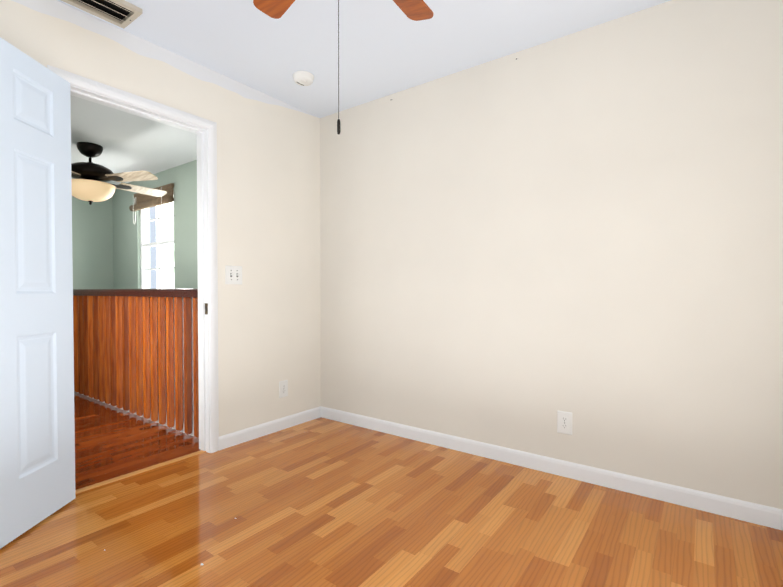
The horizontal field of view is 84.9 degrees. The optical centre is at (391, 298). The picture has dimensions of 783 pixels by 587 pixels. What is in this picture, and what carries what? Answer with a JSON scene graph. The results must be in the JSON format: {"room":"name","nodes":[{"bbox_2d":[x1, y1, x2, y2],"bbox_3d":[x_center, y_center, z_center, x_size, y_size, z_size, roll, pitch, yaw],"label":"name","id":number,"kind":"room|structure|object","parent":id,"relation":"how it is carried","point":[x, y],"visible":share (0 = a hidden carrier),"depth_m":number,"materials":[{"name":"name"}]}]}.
{"room":"empty bedroom","nodes":[
{"label":"empty bedroom","id":0,"kind":"room"},
{"bbox_2d":[72,196,113,288],"bbox_3d":[-4.574,1.081,4.951,0.120,5.140,2.420,1,1,36],"label":"wall","id":1,"kind":"structure","parent":0,"point":[92,241],"depth_m":5.67,"materials":[{"name":"green paint"}]},
{"bbox_2d":[113,160,197,288],"bbox_3d":[-2.249,1.083,4.843,4.000,5.140,0.150,1,1,36],"label":"wall","id":2,"kind":"structure","parent":0,"point":[127,250],"depth_m":4.97,"materials":[{"name":"green paint"}]},
{"bbox_2d":[140,192,173,288],"bbox_3d":[-2.835,-0.652,5.189,0.970,1.242,0.135,1,1,36],"label":"window","id":3,"kind":"structure","parent":2,"relation":"in","point":[144,246],"depth_m":5.34,"materials":[{"name":"white"}]},
{"bbox_2d":[129,183,173,211],"bbox_3d":[-2.881,-1.194,5.117,0.950,0.225,0.088,1,1,36],"label":"window blind","id":4,"kind":"object","parent":3,"relation":"attached to","point":[143,201],"visible":0.9,"depth_m":5.06,"materials":[{"name":"brown fabric"}]},
{"bbox_2d":[0,0,320,435],"bbox_3d":[-1.581,-0.223,2.244,0.120,2.440,3.220,1,1,36],"label":"wall","id":5,"kind":"structure","parent":0,"point":[268,226],"depth_m":2.95,"materials":[{"name":"beige paint"}]},
{"bbox_2d":[0,37,74,548],"bbox_3d":[-1.571,-0.021,1.727,0.173,2.030,0.757,0,1,-1],"label":"door","id":6,"kind":"structure","parent":5,"relation":"in","point":[37,452],"depth_m":1.87,"materials":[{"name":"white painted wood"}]},
{"bbox_2d":[47,65,218,452],"bbox_3d":[-1.434,-0.062,2.449,0.155,2.112,0.874,1,1,36],"label":"door frame","id":7,"kind":"structure","parent":5,"relation":"attached to","point":[203,283],"depth_m":2.72,"materials":[{"name":"white wood"}]},
{"bbox_2d":[225,265,241,284],"bbox_3d":[-1.046,-0.153,2.857,0.021,0.124,0.125,1,1,36],"label":"double light switch","id":8,"kind":"object","parent":5,"relation":"attached to","point":[233,274],"visible":1,"depth_m":2.86,"materials":[{"name":"white plastic"}]},
{"bbox_2d":[219,407,318,449],"bbox_3d":[-0.862,0.939,3.135,0.013,0.086,0.883,1,1,36],"label":"baseboard","id":9,"kind":"structure","parent":5,"relation":"attached to","point":[241,436],"depth_m":3.07,"materials":[{"name":"white wood"}]},
{"bbox_2d":[279,380,287,397],"bbox_3d":[-0.808,0.681,3.209,0.008,0.124,0.080,1,1,36],"label":"outlet","id":10,"kind":"object","parent":5,"relation":"attached to","point":[283,388],"visible":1,"depth_m":3.20,"materials":[{"name":"white plastic"}]},
{"bbox_2d":[57,0,670,186],"bbox_3d":[-1.812,-1.487,2.484,7.440,0.080,3.370,1,1,36],"label":"ceiling","id":11,"kind":"structure","parent":0,"point":[388,47],"depth_m":2.44,"materials":[{"name":"white paint"}]},
{"bbox_2d":[61,0,141,28],"bbox_3d":[-1.439,-1.428,2.045,0.210,0.024,0.380,1,1,36],"label":"ceiling vent","id":12,"kind":"object","parent":11,"relation":"in","point":[123,14],"visible":1,"depth_m":2.12,"materials":[{"name":"silver metal"}]},
{"bbox_2d":[71,142,166,204],"bbox_3d":[-2.901,-1.189,4.189,1.419,0.574,1.383,1,1,36],"label":"ceiling fan","id":13,"kind":"object","parent":11,"relation":"hanging from","point":[89,183],"visible":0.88,"depth_m":4.06,"materials":[{"name":"black metal"}]},
{"bbox_2d":[293,71,313,85],"bbox_3d":[-0.576,-1.431,2.802,0.138,0.044,0.138,1,1,36],"label":"smoke detector","id":14,"kind":"object","parent":11,"relation":"attached to","point":[303,78],"visible":1,"depth_m":2.77,"materials":[{"name":"white plastic"}]},
{"bbox_2d":[253,0,433,134],"bbox_3d":[-0.157,-0.972,1.419,1.129,0.914,1.100,1,1,36],"label":"ceiling fan","id":15,"kind":"object","parent":11,"relation":"hanging from","point":[416,10],"visible":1,"depth_m":1.79,"materials":[{"name":"brown wood"}]},
{"bbox_2d":[0,392,782,586],"bbox_3d":[-1.820,1.043,2.515,7.200,0.100,3.100,1,1,36],"label":"floor","id":16,"kind":"structure","parent":0,"point":[321,502],"depth_m":1.90,"materials":[{"name":"laminate"}]},
{"bbox_2d":[73,288,198,437],"bbox_3d":[-2.764,0.441,4.029,3.873,1.052,0.165,1,1,36],"label":"guard railing","id":17,"kind":"object","parent":16,"relation":"on","point":[135,351],"visible":0.69,"depth_m":3.45,"materials":[{"name":"brown wood"}]},
{"bbox_2d":[75,450,205,493],"bbox_3d":[-1.430,0.990,2.463,0.044,0.008,0.750,1,1,36],"label":"trim","id":18,"kind":"structure","parent":16,"relation":"on","point":[83,489],"depth_m":2.42,"materials":[{"name":"brown wood"}]},
{"bbox_2d":[320,0,782,508],"bbox_3d":[0.753,-0.229,2.624,3.440,2.440,0.150,1,1,36],"label":"wall","id":19,"kind":"structure","parent":0,"point":[584,227],"depth_m":2.32,"materials":[{"name":"beige paint"}]},
{"bbox_2d":[319,406,782,529],"bbox_3d":[0.705,0.949,2.578,3.200,0.086,0.013,1,1,36],"label":"baseboard","id":20,"kind":"structure","parent":19,"relation":"attached to","point":[759,514],"depth_m":2.32,"materials":[{"name":"white wood"}]},
{"bbox_2d":[557,410,571,434],"bbox_3d":[0.965,0.695,2.387,0.080,0.124,0.008,1,1,36],"label":"outlet","id":21,"kind":"object","parent":19,"relation":"attached to","point":[564,422],"visible":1,"depth_m":2.38,"materials":[{"name":"white plastic"}]},
{"label":"outside","id":22,"kind":"structure","parent":0,"visible":0},
{"bbox_2d":[156,195,173,288],"bbox_3d":[-2.311,-0.614,5.882,3.800,4.100,0.001,1,1,36],"label":"sky","id":23,"kind":"structure","parent":22,"point":[166,210],"depth_m":6.80,"materials":[{"name":"white"}]}
]}

